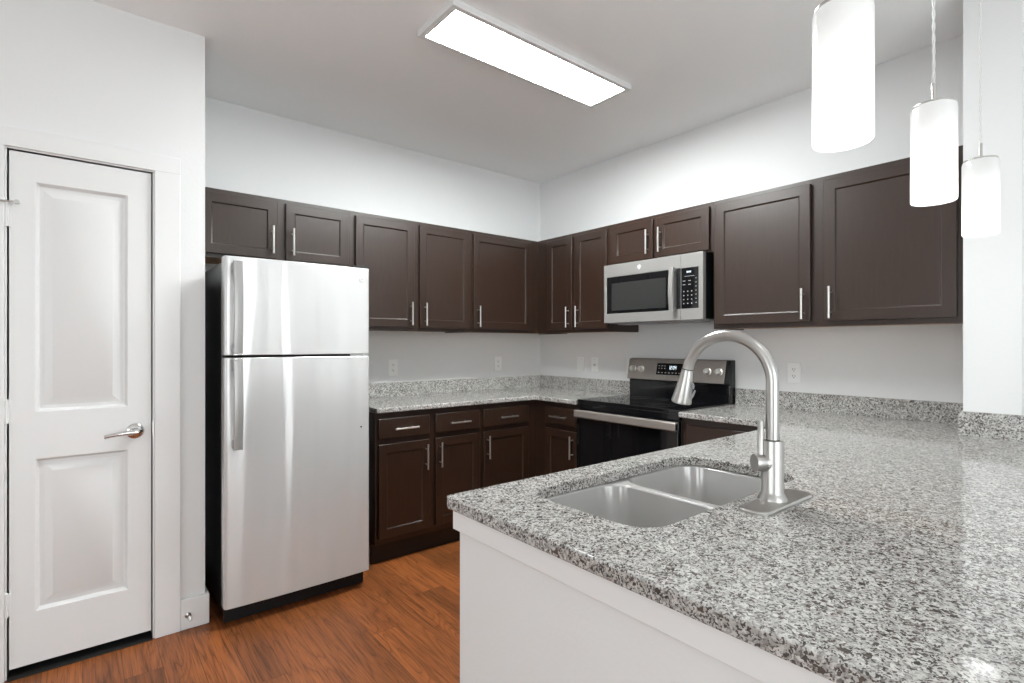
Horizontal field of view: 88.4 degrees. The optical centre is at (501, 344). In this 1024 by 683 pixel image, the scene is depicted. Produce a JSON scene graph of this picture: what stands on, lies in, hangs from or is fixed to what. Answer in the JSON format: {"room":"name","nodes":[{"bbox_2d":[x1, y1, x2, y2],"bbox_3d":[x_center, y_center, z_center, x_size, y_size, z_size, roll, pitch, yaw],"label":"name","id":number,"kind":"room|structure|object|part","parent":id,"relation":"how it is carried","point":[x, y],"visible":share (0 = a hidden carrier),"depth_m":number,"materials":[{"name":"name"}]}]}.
{"room":"kitchen","nodes":[
{"label":"kitchen","id":0,"kind":"room"},
{"bbox_2d":[0,0,204,677],"bbox_3d":[-3.262,-0.069,1.411,4.246,2.747,0.674,0,0,-38],"label":"wall","id":1,"kind":"structure","parent":0,"point":[86,70],"depth_m":2.32,"materials":[{"name":"white paint"}]},
{"bbox_2d":[0,150,150,669],"bbox_3d":[-1.746,0.255,2.170,0.506,2.030,0.097,0,0,-38],"label":"door","id":2,"kind":"structure","parent":1,"relation":"in","point":[77,411],"depth_m":2.18,"materials":[{"name":"white paint"}]},
{"bbox_3d":[-1.613,0.378,2.253,0.143,0.066,0.062,0,0,-38],"label":"lever handle","id":3,"kind":"part","parent":2,"relation":"part of","materials":[{"name":"silver metal"}]},
{"bbox_2d":[7,631,151,681],"bbox_3d":[-1.762,1.303,2.223,0.470,0.003,0.120,0,0,-38],"label":"trim","id":4,"kind":"structure","parent":1,"relation":"attached to","point":[56,662],"depth_m":2.19,"materials":[{"name":"black"}]},
{"bbox_2d":[0,125,179,682],"bbox_3d":[-1.765,0.229,2.223,0.688,2.151,0.116,0,0,-38],"label":"trim","id":5,"kind":"structure","parent":1,"relation":"attached to","point":[165,186],"depth_m":2.34,"materials":[{"name":"white paint"}]},
{"bbox_2d":[185,612,192,621],"bbox_3d":[-1.421,1.239,2.391,0.026,0.026,0.052,0,0,-38],"label":"door stop","id":6,"kind":"object","parent":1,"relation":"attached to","point":[188,614],"visible":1,"depth_m":2.40,"materials":[{"name":"silver metal"}]},
{"bbox_2d":[180,586,208,630],"bbox_3d":[-1.591,1.234,2.652,0.117,0.142,0.570,0,0,-38],"label":"baseboard","id":7,"kind":"structure","parent":1,"relation":"attached to","point":[198,605],"depth_m":2.43,"materials":[{"name":"white paint"}]},
{"bbox_2d":[4,540,459,682],"bbox_3d":[-1.227,1.355,1.063,7.400,0.100,4.150,0,0,-38],"label":"floor","id":8,"kind":"structure","parent":0,"point":[400,624],"depth_m":2.30,"materials":[{"name":"brown wood"}]},
{"bbox_2d":[205,255,368,622],"bbox_3d":[-1.203,0.442,2.886,0.706,1.726,0.824,0,0,-38],"label":"refrigerator","id":9,"kind":"object","parent":8,"relation":"on","point":[287,369],"visible":0.98,"depth_m":2.58,"materials":[{"name":"silver metal"}]},
{"bbox_3d":[-1.191,0.274,2.383,0.040,0.409,0.021,0,0,-38],"label":"handle","id":10,"kind":"part","parent":9,"relation":"part of","materials":[{"name":"silver metal"}]},
{"bbox_3d":[-1.191,-0.170,2.383,0.040,0.421,0.021,0,0,-38],"label":"handle","id":11,"kind":"part","parent":9,"relation":"part of","materials":[{"name":"silver metal"}]},
{"bbox_3d":[-1.000,0.636,2.631,0.706,1.152,0.067,0,0,-38],"label":"fridge door","id":12,"kind":"part","parent":9,"relation":"part of","materials":[{"name":"silver metal"}]},
{"bbox_3d":[-1.000,-0.179,2.631,0.706,0.456,0.067,0,0,-38],"label":"freezer door","id":13,"kind":"part","parent":9,"relation":"part of","materials":[{"name":"silver metal"}]},
{"bbox_2d":[369,405,479,563],"bbox_3d":[-0.610,0.853,3.525,0.762,0.903,0.659,0,0,-38],"label":"base cabinet","id":14,"kind":"object","parent":8,"relation":"on","point":[418,459],"visible":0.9,"depth_m":3.25,"materials":[{"name":"brown wood"}]},
{"bbox_3d":[-0.586,0.497,3.185,0.343,0.120,0.020,0,0,-38],"label":"drawer","id":15,"kind":"part","parent":14,"relation":"part of","materials":[{"name":"brown wood"}]},
{"bbox_3d":[-0.586,0.866,3.185,0.343,0.552,0.020,0,0,-38],"label":"door","id":16,"kind":"part","parent":14,"relation":"part of","materials":[{"name":"brown wood"}]},
{"bbox_3d":[-0.568,0.501,3.162,0.155,0.012,0.038,0,0,-38],"label":"handle","id":17,"kind":"part","parent":14,"relation":"part of","materials":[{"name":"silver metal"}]},
{"bbox_3d":[-0.458,0.693,3.250,0.012,0.155,0.038,0,0,-38],"label":"handle","id":18,"kind":"part","parent":14,"relation":"part of","materials":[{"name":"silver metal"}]},
{"bbox_3d":[-0.378,0.693,3.313,0.012,0.155,0.038,0,0,-38],"label":"handle","id":19,"kind":"part","parent":14,"relation":"part of","materials":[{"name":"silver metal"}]},
{"bbox_3d":[-0.284,0.497,3.425,0.342,0.120,0.020,0,0,-38],"label":"drawer","id":20,"kind":"part","parent":14,"relation":"part of","materials":[{"name":"brown wood"}]},
{"bbox_3d":[-0.284,0.866,3.425,0.342,0.552,0.020,0,0,-38],"label":"door","id":21,"kind":"part","parent":14,"relation":"part of","materials":[{"name":"brown wood"}]},
{"bbox_3d":[-0.266,0.501,3.402,0.155,0.012,0.038,0,0,-38],"label":"handle","id":22,"kind":"part","parent":14,"relation":"part of","materials":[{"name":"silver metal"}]},
{"bbox_2d":[480,400,534,487],"bbox_3d":[0.120,0.853,4.106,1.102,0.903,0.659,0,0,-38],"label":"base cabinet","id":23,"kind":"object","parent":8,"relation":"on","point":[507,429],"visible":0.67,"depth_m":3.68,"materials":[{"name":"brown wood"}]},
{"bbox_3d":[-0.083,0.693,3.547,0.012,0.155,0.038,0,0,-38],"label":"handle","id":24,"kind":"part","parent":23,"relation":"part of","materials":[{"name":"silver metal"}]},
{"bbox_2d":[369,375,629,413],"bbox_3d":[-0.063,0.336,3.721,1.869,0.128,1.035,0,0,-38],"label":"countertop","id":25,"kind":"structure","parent":23,"relation":"on","point":[388,397],"depth_m":3.95,"materials":[{"name":"stone"}]},
{"bbox_3d":[0.034,0.866,3.678,0.402,0.552,0.020,0,0,-38],"label":"door","id":26,"kind":"part","parent":23,"relation":"part of","materials":[{"name":"brown wood"}]},
{"bbox_3d":[0.034,0.497,3.678,0.402,0.120,0.020,0,0,-38],"label":"drawer","id":27,"kind":"part","parent":23,"relation":"part of","materials":[{"name":"brown wood"}]},
{"bbox_3d":[0.052,0.501,3.655,0.155,0.012,0.038,0,0,-38],"label":"handle","id":28,"kind":"part","parent":23,"relation":"part of","materials":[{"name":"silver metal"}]},
{"bbox_2d":[535,400,579,476],"bbox_3d":[0.597,0.853,3.861,0.659,0.903,0.431,0,0,-38],"label":"base cabinet","id":29,"kind":"object","parent":8,"relation":"on","point":[555,423],"visible":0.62,"depth_m":3.68,"materials":[{"name":"brown wood"}]},
{"bbox_3d":[0.391,0.501,3.622,0.038,0.012,0.155,0,0,-38],"label":"handle","id":30,"kind":"part","parent":29,"relation":"part of","materials":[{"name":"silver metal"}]},
{"bbox_3d":[0.413,0.497,3.640,0.020,0.120,0.302,0,0,-38],"label":"drawer","id":31,"kind":"part","parent":29,"relation":"part of","materials":[{"name":"brown wood"}]},
{"bbox_3d":[0.413,0.866,3.640,0.020,0.552,0.302,0,0,-38],"label":"door","id":32,"kind":"part","parent":29,"relation":"part of","materials":[{"name":"brown wood"}]},
{"bbox_3d":[0.466,0.693,3.527,0.038,0.155,0.012,0,0,-38],"label":"handle","id":33,"kind":"part","parent":29,"relation":"part of","materials":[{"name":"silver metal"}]},
{"bbox_2d":[574,358,734,467],"bbox_3d":[0.973,0.701,3.387,0.656,1.208,0.770,0,0,-38],"label":"range","id":34,"kind":"object","parent":8,"relation":"on","point":[644,420],"visible":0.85,"depth_m":3.31,"materials":[{"name":"black metal"}]},
{"bbox_3d":[0.725,0.455,3.191,0.024,0.051,0.762,0,0,-38],"label":"handle","id":35,"kind":"part","parent":34,"relation":"part of","materials":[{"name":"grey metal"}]},
{"bbox_3d":[0.750,0.738,3.210,0.031,0.623,0.764,0,0,-38],"label":"oven door","id":36,"kind":"part","parent":34,"relation":"part of","materials":[{"name":"black glass"}]},
{"bbox_3d":[0.753,0.403,3.213,0.024,0.040,0.770,0,0,-38],"label":"trim","id":37,"kind":"part","parent":34,"relation":"part of","materials":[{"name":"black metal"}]},
{"bbox_3d":[0.989,0.173,3.743,0.035,0.048,0.048,0,0,-38],"label":"knob","id":38,"kind":"part","parent":34,"relation":"part of","materials":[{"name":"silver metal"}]},
{"bbox_2d":[577,394,729,413],"bbox_3d":[0.960,0.372,3.377,0.547,0.020,0.770,0,0,-38],"label":"cooktop","id":39,"kind":"object","parent":34,"relation":"in","point":[638,403],"depth_m":3.30,"materials":[{"name":"black glass"}]},
{"bbox_3d":[1.306,0.173,3.344,0.035,0.048,0.048,0,0,-38],"label":"knob","id":40,"kind":"part","parent":34,"relation":"part of","materials":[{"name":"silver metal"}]},
{"bbox_3d":[1.354,0.173,3.284,0.035,0.048,0.048,0,0,-38],"label":"knob","id":41,"kind":"part","parent":34,"relation":"part of","materials":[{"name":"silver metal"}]},
{"bbox_2d":[682,418,764,445],"bbox_3d":[1.413,0.853,2.865,0.621,0.903,0.587,0,0,-38],"label":"base cabinet","id":42,"kind":"object","parent":8,"relation":"on","point":[693,430],"visible":0.06,"depth_m":2.79,"materials":[{"name":"brown wood"}]},
{"bbox_3d":[1.167,0.497,2.691,0.020,0.120,0.480,0,0,-38],"label":"drawer","id":43,"kind":"part","parent":42,"relation":"part of","materials":[{"name":"brown wood"}]},
{"bbox_3d":[0.794,0.853,1.632,1.808,0.903,0.681,0,0,-38],"label":"base cabinet","id":44,"kind":"object","parent":8,"relation":"on","visible":0},
{"bbox_2d":[447,388,1023,682],"bbox_3d":[1.055,0.336,1.802,2.506,0.128,1.808,0,0,-38],"label":"countertop","id":45,"kind":"structure","parent":44,"relation":"on","point":[904,561],"depth_m":1.00,"materials":[{"name":"stone"}]},
{"bbox_2d":[544,465,784,526],"bbox_3d":[0.457,0.508,1.408,0.770,0.213,0.410,0,0,-38],"label":"sink","id":46,"kind":"object","parent":45,"relation":"in","point":[667,496],"visible":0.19,"depth_m":1.49,"materials":[{"name":"silver metal"}]},
{"bbox_3d":[0.307,0.506,1.288,0.346,0.210,0.370,0,0,-38],"label":"bowl","id":47,"kind":"part","parent":46,"relation":"part of","materials":[{"name":"silver metal"}]},
{"bbox_3d":[0.602,0.506,1.523,0.360,0.210,0.370,0,0,-38],"label":"bowl","id":48,"kind":"part","parent":46,"relation":"part of","materials":[{"name":"silver metal"}]},
{"bbox_2d":[672,330,811,516],"bbox_3d":[0.568,0.167,1.321,0.256,0.407,0.311,0,0,-38],"label":"faucet","id":49,"kind":"object","parent":45,"relation":"on","point":[773,499],"visible":1,"depth_m":1.23,"materials":[{"name":"silver metal"}]},
{"bbox_3d":[0.604,0.237,1.234,0.022,0.120,0.041,0,0,-2],"label":"lever","id":50,"kind":"part","parent":49,"relation":"part of","materials":[{"name":"silver metal"}]},
{"bbox_3d":[0.643,0.366,1.228,0.256,0.008,0.071,0,0,-38],"label":"plate","id":51,"kind":"part","parent":49,"relation":"part of","materials":[{"name":"silver metal"}]},
{"bbox_2d":[205,97,539,382],"bbox_3d":[-0.737,-0.069,3.924,3.074,2.747,0.120,0,0,-38],"label":"wall","id":52,"kind":"structure","parent":0,"point":[248,151],"depth_m":3.80,"materials":[{"name":"white paint"}]},
{"bbox_2d":[205,187,350,266],"bbox_3d":[-1.353,-0.650,3.113,0.854,0.368,0.379,0,0,-38],"label":"upper cabinet","id":53,"kind":"object","parent":52,"relation":"attached to","point":[236,223],"visible":0.84,"depth_m":2.97,"materials":[{"name":"brown wood"}]},
{"bbox_3d":[-1.374,-0.479,3.140,0.822,0.016,0.292,0,0,-38],"label":"panel","id":54,"kind":"part","parent":53,"relation":"part of","materials":[{"name":"brown wood"}]},
{"bbox_3d":[-1.426,-0.647,2.874,0.385,0.324,0.020,0,0,-38],"label":"door","id":55,"kind":"part","parent":53,"relation":"part of","materials":[{"name":"brown wood"}]},
{"bbox_3d":[-1.281,-0.589,2.952,0.012,0.155,0.038,0,0,-38],"label":"handle","id":56,"kind":"part","parent":53,"relation":"part of","materials":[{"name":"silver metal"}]},
{"bbox_3d":[-1.194,-0.589,3.021,0.012,0.155,0.038,0,0,-38],"label":"handle","id":57,"kind":"part","parent":53,"relation":"part of","materials":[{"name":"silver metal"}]},
{"bbox_3d":[-1.094,-0.647,3.138,0.373,0.324,0.020,0,0,-38],"label":"door","id":58,"kind":"part","parent":53,"relation":"part of","materials":[{"name":"brown wood"}]},
{"bbox_2d":[388,360,397,375],"bbox_3d":[-0.783,0.167,3.804,0.073,0.117,0.008,0,0,-38],"label":"outlet","id":59,"kind":"object","parent":52,"relation":"attached to","point":[392,364],"visible":1,"depth_m":3.80,"materials":[{"name":"white plastic"}]},
{"bbox_2d":[351,211,469,332],"bbox_3d":[-0.663,-0.462,3.662,0.906,0.743,0.379,0,0,-38],"label":"upper cabinet","id":60,"kind":"object","parent":52,"relation":"attached to","point":[419,272],"visible":0.89,"depth_m":3.53,"materials":[{"name":"brown wood"}]},
{"bbox_3d":[-0.750,-0.462,3.411,0.412,0.694,0.020,0,0,-38],"label":"door","id":61,"kind":"part","parent":60,"relation":"part of","materials":[{"name":"brown wood"}]},
{"bbox_3d":[-0.595,-0.206,3.498,0.012,0.155,0.038,0,0,-38],"label":"handle","id":62,"kind":"part","parent":60,"relation":"part of","materials":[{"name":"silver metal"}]},
{"bbox_3d":[-0.510,-0.206,3.565,0.012,0.155,0.038,0,0,-38],"label":"handle","id":63,"kind":"part","parent":60,"relation":"part of","materials":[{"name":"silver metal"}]},
{"bbox_3d":[-0.395,-0.462,3.693,0.412,0.694,0.020,0,0,-38],"label":"door","id":64,"kind":"part","parent":60,"relation":"part of","materials":[{"name":"brown wood"}]},
{"bbox_2d":[494,357,500,370],"bbox_3d":[-0.027,0.160,4.404,0.073,0.117,0.008,0,0,-38],"label":"outlet","id":65,"kind":"object","parent":52,"relation":"attached to","point":[497,360],"visible":1,"depth_m":4.40,"materials":[{"name":"white plastic"}]},
{"bbox_2d":[369,375,629,397],"bbox_3d":[-0.063,0.321,3.721,1.869,0.098,1.035,0,0,-38],"label":"backsplash","id":66,"kind":"structure","parent":52,"relation":"attached to","point":[471,384],"depth_m":4.15,"materials":[{"name":"stone"}]},
{"bbox_2d":[462,230,541,333],"bbox_3d":[0.078,-0.462,4.251,0.986,0.743,0.379,0,0,-38],"label":"upper cabinet","id":67,"kind":"object","parent":52,"relation":"attached to","point":[503,269],"visible":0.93,"depth_m":4.01,"materials":[{"name":"brown wood"}]},
{"bbox_3d":[0.012,-0.462,4.017,0.556,0.694,0.020,0,0,-38],"label":"door","id":68,"kind":"part","parent":67,"relation":"part of","materials":[{"name":"brown wood"}]},
{"bbox_3d":[0.058,-0.105,4.277,0.954,0.016,0.292,0,0,-38],"label":"panel","id":69,"kind":"part","parent":67,"relation":"part of","materials":[{"name":"brown wood"}]},
{"bbox_2d":[91,0,962,182],"bbox_3d":[-0.558,-1.493,0.222,7.400,0.100,6.300,0,0,-38],"label":"ceiling","id":70,"kind":"structure","parent":0,"point":[360,68],"depth_m":2.72,"materials":[{"name":"white paint"}]},
{"bbox_2d":[417,0,630,107],"bbox_3d":[0.167,-1.426,2.663,1.176,0.031,0.298,0,0,-38],"label":"ceiling light","id":71,"kind":"object","parent":70,"relation":"in","point":[458,27],"visible":1,"depth_m":2.56,"materials":[{"name":"white paint"}]},
{"bbox_2d":[812,0,874,151],"bbox_3d":[0.649,-0.913,1.001,0.120,1.059,0.120,0,0,-38],"label":"pendant lamp","id":72,"kind":"object","parent":70,"relation":"hanging from","point":[843,31],"visible":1,"depth_m":0.96,"materials":[{"name":"white glass"}]},
{"bbox_2d":[814,133,871,148],"bbox_3d":[0.649,-0.391,1.001,0.094,0.003,0.094,0,0,-38],"label":"diffuser","id":73,"kind":"object","parent":72,"relation":"attached to","point":[821,140],"depth_m":1.00,"materials":[{"name":"white glass"}]},
{"bbox_2d":[910,0,957,206],"bbox_3d":[1.162,-0.913,1.413,0.120,1.059,0.120,0,0,-38],"label":"pendant lamp","id":74,"kind":"object","parent":70,"relation":"hanging from","point":[933,121],"visible":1,"depth_m":1.38,"materials":[{"name":"white glass"}]},
{"bbox_3d":[1.162,-0.512,1.413,0.100,0.257,0.100,0,0,-38],"label":"lamp shade","id":75,"kind":"part","parent":74,"relation":"part of","materials":[{"name":"white glass"}]},
{"bbox_2d":[912,197,955,203],"bbox_3d":[1.162,-0.391,1.413,0.094,0.003,0.094,0,0,-38],"label":"diffuser","id":76,"kind":"object","parent":74,"relation":"attached to","point":[915,200],"depth_m":1.42,"materials":[{"name":"white glass"}]},
{"bbox_3d":[1.162,-1.061,1.413,0.008,0.717,0.008,0,0,-38],"label":"cord","id":77,"kind":"part","parent":74,"relation":"part of","materials":[{"name":"white plastic"}]},
{"bbox_2d":[961,0,999,237],"bbox_3d":[1.669,-0.912,1.831,0.120,1.060,0.120,0,0,-38],"label":"pendant lamp","id":78,"kind":"object","parent":70,"relation":"hanging from","point":[980,175],"visible":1,"depth_m":1.80,"materials":[{"name":"white glass"}]},
{"bbox_2d":[964,232,995,235],"bbox_3d":[1.669,-0.390,1.831,0.094,0.003,0.094,0,0,-38],"label":"diffuser","id":79,"kind":"object","parent":78,"relation":"attached to","point":[965,233],"depth_m":1.84,"materials":[{"name":"white"}]},
{"bbox_3d":[1.669,-0.511,1.831,0.100,0.257,0.100,0,0,-38],"label":"lamp shade","id":80,"kind":"part","parent":78,"relation":"part of","materials":[{"name":"white glass"}]},
{"bbox_3d":[1.669,-1.060,1.831,0.008,0.718,0.008,0,0,-38],"label":"cord","id":81,"kind":"part","parent":78,"relation":"part of","materials":[{"name":"white plastic"}]},
{"bbox_2d":[453,511,834,682],"bbox_3d":[1.074,0.853,1.475,2.114,0.904,1.172,0,0,-38],"label":"wall","id":82,"kind":"structure","parent":0,"point":[528,614],"depth_m":0.98,"materials":[{"name":"white paint"}]},
{"bbox_2d":[540,34,962,402],"bbox_3d":[1.314,-0.069,3.587,0.120,2.747,2.960,0,0,-38],"label":"wall","id":83,"kind":"structure","parent":0,"point":[769,145],"depth_m":3.14,"materials":[{"name":"white paint"}]},
{"bbox_2d":[538,225,638,333],"bbox_3d":[0.630,-0.462,4.044,0.379,0.743,0.745,0,0,-38],"label":"upper cabinet","id":84,"kind":"object","parent":83,"relation":"attached to","point":[571,266],"visible":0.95,"depth_m":3.94,"materials":[{"name":"brown wood"}]},
{"bbox_3d":[0.449,-0.462,4.043,0.020,0.694,0.264,0,0,-38],"label":"door","id":85,"kind":"part","parent":84,"relation":"part of","materials":[{"name":"brown wood"}]},
{"bbox_3d":[0.551,-0.206,3.869,0.038,0.155,0.012,0,0,-38],"label":"handle","id":86,"kind":"part","parent":84,"relation":"part of","materials":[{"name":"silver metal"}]},
{"bbox_3d":[0.646,-0.462,3.796,0.020,0.694,0.303,0,0,-38],"label":"door","id":87,"kind":"part","parent":84,"relation":"part of","materials":[{"name":"brown wood"}]},
{"bbox_2d":[591,357,598,371],"bbox_3d":[0.744,0.161,4.195,0.015,0.117,0.073,0,0,-38],"label":"outlet","id":88,"kind":"object","parent":83,"relation":"attached to","point":[594,360],"visible":1,"depth_m":4.19,"materials":[{"name":"white plastic"}]},
{"bbox_2d":[610,202,713,264],"bbox_3d":[1.102,-0.688,3.450,0.379,0.291,0.770,0,0,-38],"label":"upper cabinet","id":89,"kind":"object","parent":83,"relation":"attached to","point":[690,229],"visible":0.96,"depth_m":3.30,"materials":[{"name":"brown wood"}]},
{"bbox_3d":[0.871,-0.682,3.512,0.020,0.254,0.338,0,0,-38],"label":"door","id":90,"kind":"part","parent":89,"relation":"part of","materials":[{"name":"brown wood"}]},
{"bbox_3d":[0.935,-0.662,3.386,0.038,0.155,0.012,0,0,-38],"label":"handle","id":91,"kind":"part","parent":89,"relation":"part of","materials":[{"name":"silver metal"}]},
{"bbox_2d":[604,251,713,324],"bbox_3d":[1.070,-0.339,3.441,0.439,0.406,0.740,0,0,-38],"label":"microwave","id":92,"kind":"object","parent":89,"relation":"attached to","point":[676,289],"visible":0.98,"depth_m":3.27,"materials":[{"name":"silver metal"}]},
{"bbox_3d":[0.881,-0.322,3.407,0.001,0.185,0.423,0,0,-38],"label":"viewing pane","id":93,"kind":"part","parent":92,"relation":"part of","materials":[{"name":"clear glass"}]},
{"bbox_3d":[0.904,-0.345,3.401,0.030,0.394,0.594,0,0,-38],"label":"door","id":94,"kind":"part","parent":92,"relation":"part of","materials":[{"name":"silver metal"}]},
{"bbox_3d":[1.022,-0.335,3.169,0.026,0.264,0.031,0,0,-38],"label":"handle","id":95,"kind":"part","parent":92,"relation":"part of","materials":[{"name":"silver metal"}]},
{"bbox_3d":[1.135,-0.345,3.111,0.030,0.394,0.144,0,0,-38],"label":"control panel","id":96,"kind":"part","parent":92,"relation":"part of","materials":[{"name":"silver metal"}]},
{"bbox_3d":[0.993,-0.662,3.313,0.038,0.155,0.012,0,0,-38],"label":"handle","id":97,"kind":"part","parent":89,"relation":"part of","materials":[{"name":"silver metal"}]},
{"bbox_3d":[1.105,-0.682,3.218,0.020,0.254,0.361,0,0,-38],"label":"door","id":98,"kind":"part","parent":89,"relation":"part of","materials":[{"name":"brown wood"}]},
{"bbox_2d":[787,363,800,382],"bbox_3d":[1.681,0.163,3.021,0.008,0.117,0.073,0,0,-38],"label":"outlet","id":99,"kind":"object","parent":83,"relation":"attached to","point":[793,369],"visible":1,"depth_m":3.02,"materials":[{"name":"white plastic"}]},
{"bbox_2d":[714,145,962,329],"bbox_3d":[1.689,-0.462,2.711,0.379,0.743,1.116,0,0,-38],"label":"upper cabinet","id":100,"kind":"object","parent":83,"relation":"attached to","point":[849,248],"visible":0.91,"depth_m":2.54,"materials":[{"name":"brown wood"}]},
{"bbox_3d":[1.400,-0.462,2.846,0.020,0.694,0.507,0,0,-38],"label":"door","id":101,"kind":"part","parent":100,"relation":"part of","materials":[{"name":"brown wood"}]},
{"bbox_3d":[1.517,-0.206,2.654,0.038,0.155,0.012,0,0,-38],"label":"handle","id":102,"kind":"part","parent":100,"relation":"part of","materials":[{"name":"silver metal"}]},
{"bbox_3d":[1.595,-0.206,2.556,0.038,0.155,0.012,0,0,-38],"label":"handle","id":103,"kind":"part","parent":100,"relation":"part of","materials":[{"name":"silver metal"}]},
{"bbox_3d":[1.715,-0.105,2.732,0.292,0.016,1.084,0,0,-38],"label":"panel","id":104,"kind":"part","parent":100,"relation":"part of","materials":[{"name":"brown wood"}]},
{"bbox_3d":[1.753,-0.462,2.403,0.020,0.694,0.508,0,0,-38],"label":"door","id":105,"kind":"part","parent":100,"relation":"part of","materials":[{"name":"brown wood"}]},
{"bbox_2d":[735,388,962,423],"bbox_3d":[1.822,0.321,2.835,0.019,0.098,1.146,0,0,-38],"label":"backsplash","id":106,"kind":"structure","parent":83,"relation":"attached to","point":[918,410],"depth_m":2.75,"materials":[{"name":"stone"}]},
{"bbox_2d":[963,0,1023,415],"bbox_3d":[3.003,-0.069,1.161,0.495,2.747,2.940,0,0,-38],"label":"wall","id":107,"kind":"structure","parent":0,"point":[993,265],"depth_m":2.08,"materials":[{"name":"white paint"}]},
{"bbox_2d":[958,411,1023,441],"bbox_3d":[2.088,0.321,1.898,0.019,0.098,0.672,0,0,-38],"label":"backsplash","id":108,"kind":"structure","parent":107,"relation":"attached to","point":[975,424],"depth_m":2.08,"materials":[{"name":"stone"}]}
]}

